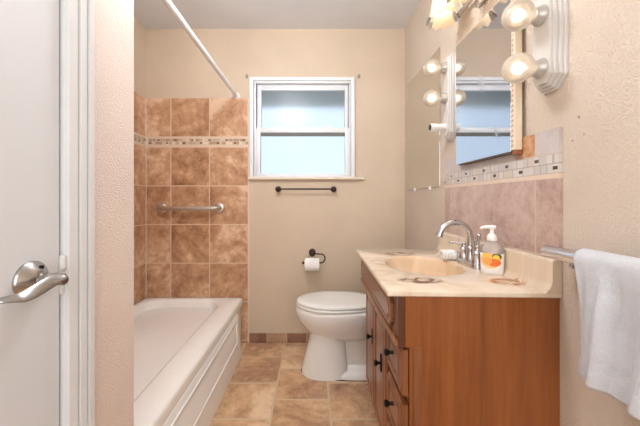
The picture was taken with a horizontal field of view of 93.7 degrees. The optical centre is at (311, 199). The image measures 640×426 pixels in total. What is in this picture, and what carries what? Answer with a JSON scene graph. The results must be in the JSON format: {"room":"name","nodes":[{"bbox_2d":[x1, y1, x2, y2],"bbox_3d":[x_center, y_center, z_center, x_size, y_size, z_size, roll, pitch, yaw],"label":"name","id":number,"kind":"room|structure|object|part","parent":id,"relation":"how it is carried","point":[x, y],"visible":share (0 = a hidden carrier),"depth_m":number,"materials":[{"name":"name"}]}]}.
{"room":"bathroom","nodes":[
{"label":"bathroom","id":0,"kind":"room"},
{"bbox_2d":[95,0,133,425],"bbox_3d":[-0.897,-0.113,-0.102,0.795,2.446,1.895,0,0,0],"label":"wall","id":1,"kind":"structure","parent":0,"point":[114,19],"depth_m":0.76,"materials":[{"name":"paint"}]},
{"bbox_2d":[0,0,68,425],"bbox_3d":[-0.491,0.086,0.200,0.108,2.032,0.815,0,0,0],"label":"door","id":2,"kind":"structure","parent":1,"relation":"in","point":[33,276],"depth_m":0.53,"materials":[{"name":"white paint"}]},
{"bbox_3d":[-0.493,0.143,0.537,0.022,0.067,0.067,0,0,0],"label":"handle","id":3,"kind":"part","parent":2,"relation":"part of","materials":[{"name":"silver metal"}]},
{"bbox_3d":[-0.463,0.142,0.484,0.050,0.028,0.128,0,0,0],"label":"lever","id":4,"kind":"part","parent":2,"relation":"part of","materials":[{"name":"silver metal"}]},
{"bbox_3d":[-0.511,0.148,0.601,0.037,0.080,0.012,0,0,0],"label":"latch plate","id":5,"kind":"part","parent":2,"relation":"part of","materials":[{"name":"white paint"}]},
{"bbox_2d":[59,0,63,425],"bbox_3d":[-0.555,0.080,0.196,0.110,2.060,0.852,0,0,0],"label":"trim","id":6,"kind":"structure","parent":1,"relation":"attached to","point":[61,2],"depth_m":0.60,"materials":[{"name":"white paint"}]},
{"bbox_2d":[64,0,94,425],"bbox_3d":[-0.489,0.055,0.196,0.021,2.110,0.934,0,0,0],"label":"trim","id":7,"kind":"structure","parent":1,"relation":"attached to","point":[79,15],"depth_m":0.63,"materials":[{"name":"white paint"}]},
{"bbox_2d":[134,17,145,97],"bbox_3d":[-1.345,-0.113,1.542,0.100,2.446,1.595,0,0,0],"label":"wall","id":8,"kind":"structure","parent":0,"point":[139,29],"depth_m":2.25,"materials":[{"name":"beige paint"}]},
{"bbox_2d":[134,143,145,304],"bbox_3d":[-1.292,0.348,1.587,0.006,1.523,1.485,0,0,0],"label":"wall tiles","id":9,"kind":"structure","parent":8,"relation":"attached to","point":[139,150],"depth_m":2.24,"materials":[{"name":"tile"}]},
{"bbox_2d":[134,91,145,136],"bbox_3d":[-1.292,-0.640,1.587,0.006,0.299,1.485,0,0,0],"label":"wall tile","id":10,"kind":"structure","parent":8,"relation":"attached to","point":[139,101],"depth_m":2.24,"materials":[{"name":"tile"}]},
{"bbox_2d":[134,132,145,146],"bbox_3d":[-1.292,-0.452,1.587,0.007,0.078,1.484,0,0,0],"label":"trim","id":11,"kind":"structure","parent":8,"relation":"attached to","point":[139,139],"depth_m":2.24,"materials":[{"name":"tile"}]},
{"bbox_2d":[146,29,404,332],"bbox_3d":[-0.285,-0.113,2.400,2.220,2.446,0.120,0,0,0],"label":"wall","id":12,"kind":"structure","parent":0,"point":[368,213],"depth_m":2.34,"materials":[{"name":"beige paint"}]},
{"bbox_2d":[156,203,224,212],"bbox_3d":[-0.942,0.063,2.292,0.532,0.080,0.075,0,0,0],"label":"grab bar","id":13,"kind":"object","parent":12,"relation":"attached to","point":[161,207],"visible":1,"depth_m":2.26,"materials":[{"name":"metal"}]},
{"bbox_3d":[-0.942,0.063,2.292,0.486,0.034,0.074,0,0,0],"label":"rail","id":14,"kind":"part","parent":13,"relation":"part of","materials":[{"name":"metal"}]},
{"bbox_2d":[146,147,247,342],"bbox_3d":[-0.894,0.348,2.335,0.801,1.523,0.010,0,0,0],"label":"wall tiles","id":15,"kind":"structure","parent":12,"relation":"attached to","point":[191,254],"depth_m":2.33,"materials":[{"name":"tile"}]},
{"bbox_2d":[146,137,247,146],"bbox_3d":[-0.894,-0.452,2.334,0.801,0.078,0.011,0,0,0],"label":"trim","id":16,"kind":"structure","parent":12,"relation":"attached to","point":[150,141],"depth_m":2.33,"materials":[{"name":"tile"}]},
{"bbox_2d":[147,98,247,136],"bbox_3d":[-0.894,-0.640,2.335,0.801,0.299,0.010,0,0,0],"label":"wall tile","id":17,"kind":"structure","parent":12,"relation":"attached to","point":[166,117],"depth_m":2.33,"materials":[{"name":"tile"}]},
{"bbox_2d":[146,98,248,342],"bbox_3d":[-0.889,0.160,2.333,0.803,1.900,0.008,0,0,0],"label":"trim","id":18,"kind":"structure","parent":12,"relation":"attached to","point":[146,98],"depth_m":2.33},
{"bbox_2d":[162,0,239,98],"bbox_3d":[-0.588,-0.810,1.592,0.052,0.052,1.494,0,0,0],"label":"shower rod","id":19,"kind":"object","parent":12,"relation":"attached to","point":[168,3],"visible":1,"depth_m":1.53,"materials":[{"name":"white metal"}]},
{"bbox_2d":[249,333,309,342],"bbox_3d":[0.118,1.073,2.335,1.213,0.073,0.010,0,0,0],"label":"baseboard","id":20,"kind":"structure","parent":12,"relation":"attached to","point":[253,337],"depth_m":2.33,"materials":[{"name":"tile"}]},
{"bbox_2d":[275,186,336,191],"bbox_3d":[-0.047,-0.084,2.306,0.476,0.046,0.068,0,0,0],"label":"towel rail","id":21,"kind":"object","parent":12,"relation":"attached to","point":[333,188],"visible":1,"depth_m":2.29,"materials":[{"name":"brown metal"}]},
{"bbox_3d":[-0.048,-0.084,2.290,0.435,0.012,0.012,0,0,0],"label":"rod","id":22,"kind":"part","parent":21,"relation":"part of","materials":[{"name":"brown metal"}]},
{"bbox_2d":[248,77,364,179],"bbox_3d":[-0.044,-0.554,2.370,0.899,0.792,0.120,0,0,0],"label":"window","id":23,"kind":"structure","parent":12,"relation":"in","point":[301,128],"depth_m":2.34,"materials":[{"name":"white plastic"}]},
{"bbox_3d":[-0.073,-0.377,2.344,0.722,0.370,0.029,0,0,0],"label":"sash","id":24,"kind":"part","parent":23,"relation":"part of","materials":[{"name":"glass"}]},
{"bbox_3d":[-0.073,-0.721,2.373,0.722,0.372,0.026,0,0,0],"label":"sash","id":25,"kind":"part","parent":23,"relation":"part of","materials":[{"name":"white plastic"}]},
{"bbox_3d":[-0.071,-0.366,2.344,0.661,0.328,0.005,0,0,0],"label":"pane","id":26,"kind":"part","parent":23,"relation":"part of","materials":[{"name":"clear glass"}]},
{"bbox_3d":[-0.070,-0.714,2.373,0.659,0.303,0.005,0,0,0],"label":"pane","id":27,"kind":"part","parent":23,"relation":"part of","materials":[{"name":"clear glass"}]},
{"bbox_3d":[-0.044,-0.168,2.325,0.899,0.020,0.030,0,0,0],"label":"sill","id":28,"kind":"part","parent":23,"relation":"part of","materials":[{"name":"paint"}]},
{"bbox_2d":[302,249,325,263],"bbox_3d":[0.014,0.431,2.295,0.179,0.106,0.089,0,0,0],"label":"toilet paper holder","id":29,"kind":"object","parent":12,"relation":"attached to","point":[312,252],"visible":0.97,"depth_m":2.26,"materials":[{"name":"brown metal"}]},
{"bbox_2d":[304,258,318,270],"bbox_3d":[-0.001,0.486,2.265,0.110,0.098,0.098,0,0,0],"label":"toilet roll","id":30,"kind":"object","parent":29,"relation":"on","point":[310,264],"visible":1,"depth_m":2.22,"materials":[{"name":"paper"}]},
{"bbox_3d":[0.002,0.404,2.295,0.052,0.052,0.089,0,0,0],"label":"post","id":31,"kind":"part","parent":29,"relation":"part of","materials":[{"name":"brown metal"}]},
{"bbox_2d":[134,0,419,28],"bbox_3d":[-0.285,-1.386,0.655,2.220,0.100,3.610,0,0,0],"label":"ceiling","id":32,"kind":"structure","parent":0,"point":[152,14],"depth_m":2.16,"materials":[{"name":"paint"}]},
{"bbox_2d":[210,343,378,425],"bbox_3d":[-0.285,1.160,0.655,2.220,0.100,3.610,0,0,0],"label":"floor","id":33,"kind":"structure","parent":0,"point":[267,386],"depth_m":1.70,"materials":[{"name":"tile"}]},
{"bbox_2d":[134,298,242,425],"bbox_3d":[-0.895,0.932,1.587,0.784,0.356,1.480,0,0,0],"label":"bathtub","id":34,"kind":"object","parent":33,"relation":"on","point":[187,351],"visible":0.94,"depth_m":1.60,"materials":[{"name":"ceramic"}]},
{"bbox_2d":[296,248,402,380],"bbox_3d":[0.278,0.729,1.955,0.768,0.762,0.430,0,0,0],"label":"toilet","id":35,"kind":"object","parent":33,"relation":"on","point":[335,321],"visible":0.58,"depth_m":1.85,"materials":[{"name":"white ceramic"}]},
{"bbox_3d":[0.150,0.670,1.955,0.504,0.015,0.354,0,0,0],"label":"seat","id":36,"kind":"part","parent":35,"relation":"part of","materials":[{"name":"plastic"}]},
{"bbox_3d":[0.151,0.649,1.955,0.501,0.021,0.348,0,0,0],"label":"lid","id":37,"kind":"part","parent":35,"relation":"part of","materials":[{"name":"plastic"}]},
{"bbox_2d":[360,261,559,425],"bbox_3d":[0.480,0.699,1.249,0.487,0.823,0.746,0,0,0],"label":"vanity cabinet","id":38,"kind":"object","parent":33,"relation":"on","point":[431,361],"visible":0.93,"depth_m":0.89,"materials":[{"name":"brown wood"}]},
{"bbox_3d":[0.261,0.622,1.368,0.030,0.072,0.024,0,0,0],"label":"knob","id":39,"kind":"part","parent":38,"relation":"part of","materials":[{"name":"black metal"}]},
{"bbox_3d":[0.287,0.690,1.449,0.019,0.470,0.216,0,0,1],"label":"door","id":40,"kind":"part","parent":38,"relation":"part of","materials":[{"name":"brown wood"}]},
{"bbox_3d":[0.260,0.355,1.273,0.011,0.102,0.656,0,0,1],"label":"drawer","id":41,"kind":"part","parent":38,"relation":"part of","materials":[{"name":"brown wood"}]},
{"bbox_3d":[0.256,0.638,1.175,0.030,0.072,0.025,0,0,0],"label":"knob","id":42,"kind":"part","parent":38,"relation":"part of","materials":[{"name":"black metal"}]},
{"bbox_3d":[0.262,0.427,1.258,0.019,0.021,0.730,0,0,1],"label":"rail moulding","id":43,"kind":"part","parent":38,"relation":"part of","materials":[{"name":"brown wood"}]},
{"bbox_3d":[0.281,0.690,1.212,0.020,0.470,0.219,0,0,1],"label":"door","id":44,"kind":"part","parent":38,"relation":"part of","materials":[{"name":"brown wood"}]},
{"bbox_3d":[0.252,0.670,0.989,0.030,0.024,0.024,0,0,0],"label":"knob","id":45,"kind":"part","parent":38,"relation":"part of","materials":[{"name":"black metal"}]},
{"bbox_3d":[0.252,0.502,0.989,0.030,0.024,0.024,0,0,0],"label":"knob","id":46,"kind":"part","parent":38,"relation":"part of","materials":[{"name":"black metal"}]},
{"bbox_3d":[0.277,0.682,0.982,0.025,0.145,0.184,0,0,0],"label":"drawer","id":47,"kind":"part","parent":38,"relation":"part of","materials":[{"name":"brown wood"}]},
{"bbox_3d":[0.277,0.514,0.982,0.021,0.136,0.183,0,0,1],"label":"drawer","id":48,"kind":"part","parent":38,"relation":"part of","materials":[{"name":"brown wood"}]},
{"bbox_3d":[0.287,0.633,1.257,0.044,0.693,0.730,0,0,1],"label":"frame","id":49,"kind":"part","parent":38,"relation":"part of","materials":[{"name":"brown wood"}]},
{"bbox_2d":[356,232,561,297],"bbox_3d":[0.473,0.286,1.260,0.501,0.226,0.784,0,0,0],"label":"countertop","id":50,"kind":"structure","parent":38,"relation":"on","point":[399,272],"depth_m":1.00,"materials":[{"name":"stone"}]},
{"bbox_2d":[438,249,458,259],"bbox_3d":[0.617,0.244,1.342,0.088,0.046,0.046,0,0,0],"label":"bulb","id":51,"kind":"object","parent":50,"relation":"on","point":[446,254],"visible":0.95,"depth_m":1.32,"materials":[{"name":"white plastic"}]},
{"bbox_2d":[435,219,480,269],"bbox_3d":[0.616,0.174,1.253,0.180,0.189,0.146,0,0,27],"label":"faucet","id":52,"kind":"object","parent":50,"relation":"on","point":[469,254],"visible":0.9,"depth_m":1.22,"materials":[{"name":"silver metal"}]},
{"bbox_3d":[0.592,0.167,1.235,0.167,0.175,0.046,0,0,0],"label":"spout","id":53,"kind":"part","parent":52,"relation":"part of","materials":[{"name":"silver metal"}]},
{"bbox_3d":[0.643,0.216,1.300,0.050,0.079,0.081,0,0,-34],"label":"handle","id":54,"kind":"part","parent":52,"relation":"part of","materials":[{"name":"silver metal"}]},
{"bbox_3d":[0.652,0.257,1.235,0.052,0.024,0.156,0,0,0],"label":"plate","id":55,"kind":"part","parent":52,"relation":"part of","materials":[{"name":"silver metal"}]},
{"bbox_3d":[0.652,0.193,1.183,0.050,0.124,0.050,0,0,0],"label":"handle","id":56,"kind":"part","parent":52,"relation":"part of","materials":[{"name":"silver metal"}]},
{"bbox_2d":[480,225,503,274],"bbox_3d":[0.660,0.181,1.100,0.077,0.177,0.050,0,0,31],"label":"soap dispenser","id":57,"kind":"object","parent":50,"relation":"on","point":[492,263],"visible":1,"depth_m":1.08,"materials":[{"name":"white plastic"}]},
{"bbox_2d":[480,252,503,274],"bbox_3d":[0.660,0.231,1.100,0.077,0.076,0.050,0,0,31],"label":"label","id":58,"kind":"object","parent":57,"relation":"on","point":[492,263],"depth_m":1.08,"materials":[{"name":"paper"}]},
{"bbox_2d":[405,0,639,425],"bbox_3d":[0.775,-0.113,0.645,0.100,2.446,3.390,0,0,0],"label":"wall","id":59,"kind":"structure","parent":0,"point":[596,105],"depth_m":0.80,"materials":[{"name":"beige paint"}]},
{"bbox_2d":[407,47,439,190],"bbox_3d":[0.720,-0.464,1.978,0.010,0.803,0.576,0,0,0],"label":"wall mirror","id":60,"kind":"object","parent":59,"relation":"attached to","point":[423,145],"visible":1,"depth_m":1.95,"materials":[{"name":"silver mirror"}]},
{"bbox_2d":[423,52,455,141],"bbox_3d":[0.651,-0.530,1.555,0.147,0.453,0.116,0,0,0],"label":"light bar","id":61,"kind":"object","parent":59,"relation":"attached to","point":[447,68],"visible":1,"depth_m":1.53,"materials":[{"name":"metal"}]},
{"bbox_3d":[0.625,-0.685,1.555,0.093,0.086,0.086,0,0,0],"label":"bulb","id":62,"kind":"part","parent":61,"relation":"part of","materials":[{"name":"clear glass"}]},
{"bbox_3d":[0.625,-0.528,1.555,0.093,0.086,0.086,0,0,0],"label":"bulb","id":63,"kind":"part","parent":61,"relation":"part of","materials":[{"name":"clear glass"}]},
{"bbox_2d":[429,123,446,130],"bbox_3d":[0.655,-0.376,1.555,0.090,0.054,0.054,0,0,0],"label":"socket","id":64,"kind":"object","parent":61,"relation":"attached to","point":[432,126],"depth_m":1.54,"materials":[{"name":"white plastic"}]},
{"bbox_2d":[439,62,447,73],"bbox_3d":[0.677,-0.685,1.555,0.028,0.058,0.058,0,0,0],"label":"socket","id":65,"kind":"object","parent":61,"relation":"attached to","point":[443,67],"depth_m":1.54,"materials":[{"name":"metal"}]},
{"bbox_2d":[439,92,447,103],"bbox_3d":[0.677,-0.528,1.555,0.028,0.058,0.058,0,0,0],"label":"socket","id":66,"kind":"object","parent":61,"relation":"attached to","point":[443,98],"depth_m":1.54,"materials":[{"name":"metal"}]},
{"bbox_3d":[0.707,-0.530,1.555,0.035,0.453,0.116,0,0,0],"label":"mounting plate","id":67,"kind":"part","parent":61,"relation":"part of","materials":[{"name":"metal"}]},
{"bbox_2d":[426,0,485,30],"bbox_3d":[0.627,-0.901,1.190,0.196,0.159,0.536,0,0,0],"label":"wall light","id":68,"kind":"object","parent":59,"relation":"attached to","point":[443,13],"visible":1,"depth_m":1.38,"materials":[{"name":"beige glass"}]},
{"bbox_3d":[0.602,-0.898,1.385,0.060,0.094,0.060,0,0,0],"label":"bulb","id":69,"kind":"part","parent":68,"relation":"part of","materials":[{"name":"beige glass"}]},
{"bbox_3d":[0.602,-0.887,1.385,0.146,0.131,0.146,0,0,0],"label":"lamp shade","id":70,"kind":"part","parent":68,"relation":"part of","materials":[{"name":"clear glass"}]},
{"bbox_3d":[0.602,-0.887,1.190,0.146,0.131,0.146,0,0,0],"label":"lamp shade","id":71,"kind":"part","parent":68,"relation":"part of","materials":[{"name":"white glass"}]},
{"bbox_2d":[456,0,521,164],"bbox_3d":[0.699,-0.443,1.224,0.028,0.575,0.413,0,0,0],"label":"mirror","id":72,"kind":"object","parent":59,"relation":"attached to","point":[488,107],"visible":0.79,"depth_m":1.17,"materials":[{"name":"grey mirror"}]},
{"bbox_3d":[0.701,-0.445,1.225,0.024,0.563,0.370,0,0,0],"label":"door","id":73,"kind":"part","parent":72,"relation":"part of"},
{"bbox_3d":[0.700,-0.451,1.026,0.026,0.559,0.018,0,0,0],"label":"beaded frame","id":74,"kind":"part","parent":72,"relation":"part of","materials":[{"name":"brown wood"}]},
{"bbox_2d":[445,178,562,255],"bbox_3d":[0.720,0.055,1.240,0.010,0.238,0.745,0,0,0],"label":"backsplash","id":75,"kind":"structure","parent":59,"relation":"attached to","point":[527,216],"depth_m":1.06,"materials":[{"name":"tile"}]},
{"bbox_2d":[445,152,562,187],"bbox_3d":[0.720,-0.101,1.240,0.011,0.074,0.745,0,0,0],"label":"trim","id":76,"kind":"structure","parent":59,"relation":"attached to","point":[549,166],"depth_m":1.07,"materials":[{"name":"tile"}]},
{"bbox_2d":[445,127,562,173],"bbox_3d":[0.720,-0.175,1.240,0.010,0.074,0.745,0,0,0],"label":"trim","id":77,"kind":"structure","parent":59,"relation":"attached to","point":[550,141],"depth_m":0.98,"materials":[{"name":"tile"}]},
{"bbox_2d":[501,0,568,94],"bbox_3d":[0.651,-0.556,0.905,0.147,0.462,0.116,0,0,0],"label":"light bar","id":78,"kind":"object","parent":59,"relation":"attached to","point":[548,67],"visible":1,"depth_m":0.89,"materials":[{"name":"metal"}]},
{"bbox_3d":[0.625,-0.556,0.905,0.093,0.086,0.086,0,0,0],"label":"bulb","id":79,"kind":"part","parent":78,"relation":"part of","materials":[{"name":"clear glass"}]},
{"bbox_3d":[0.625,-0.397,0.905,0.093,0.086,0.086,0,0,0],"label":"bulb","id":80,"kind":"part","parent":78,"relation":"part of","materials":[{"name":"clear glass"}]},
{"bbox_3d":[0.657,-0.556,0.905,0.036,0.018,0.018,0,0,0],"label":"stem","id":81,"kind":"part","parent":78,"relation":"part of","materials":[{"name":"white plastic"}]},
{"bbox_3d":[0.657,-0.397,0.905,0.036,0.018,0.018,0,0,0],"label":"stem","id":82,"kind":"part","parent":78,"relation":"part of","materials":[{"name":"white plastic"}]},
{"bbox_2d":[527,4,547,26],"bbox_3d":[0.677,-0.556,0.905,0.028,0.058,0.058,0,0,0],"label":"socket","id":83,"kind":"object","parent":78,"relation":"attached to","point":[540,19],"depth_m":0.89,"materials":[{"name":"metal"}]},
{"bbox_2d":[527,58,547,78],"bbox_3d":[0.677,-0.397,0.905,0.028,0.058,0.058,0,0,0],"label":"socket","id":84,"kind":"object","parent":78,"relation":"attached to","point":[540,71],"depth_m":0.89,"materials":[{"name":"metal"}]},
{"bbox_3d":[0.707,-0.556,0.905,0.035,0.462,0.116,0,0,0],"label":"mounting plate","id":85,"kind":"part","parent":78,"relation":"part of","materials":[{"name":"metal"}]},
{"bbox_2d":[540,245,582,268],"bbox_3d":[0.683,0.151,0.547,0.082,0.050,0.606,0,0,0],"label":"towel bar","id":86,"kind":"object","parent":59,"relation":"attached to","point":[548,251],"visible":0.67,"depth_m":0.79,"materials":[{"name":"metal"}]},
{"bbox_3d":[0.660,0.144,0.547,0.036,0.036,0.606,0,0,0],"label":"rod","id":87,"kind":"part","parent":86,"relation":"part of","materials":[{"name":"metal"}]},
{"bbox_2d":[573,248,639,419],"bbox_3d":[0.652,0.267,0.563,0.078,0.299,0.331,0,0,0],"label":"towel","id":88,"kind":"object","parent":86,"relation":"hanging from","point":[608,284],"visible":1,"depth_m":0.64,"materials":[{"name":"white fabric"}]}
]}

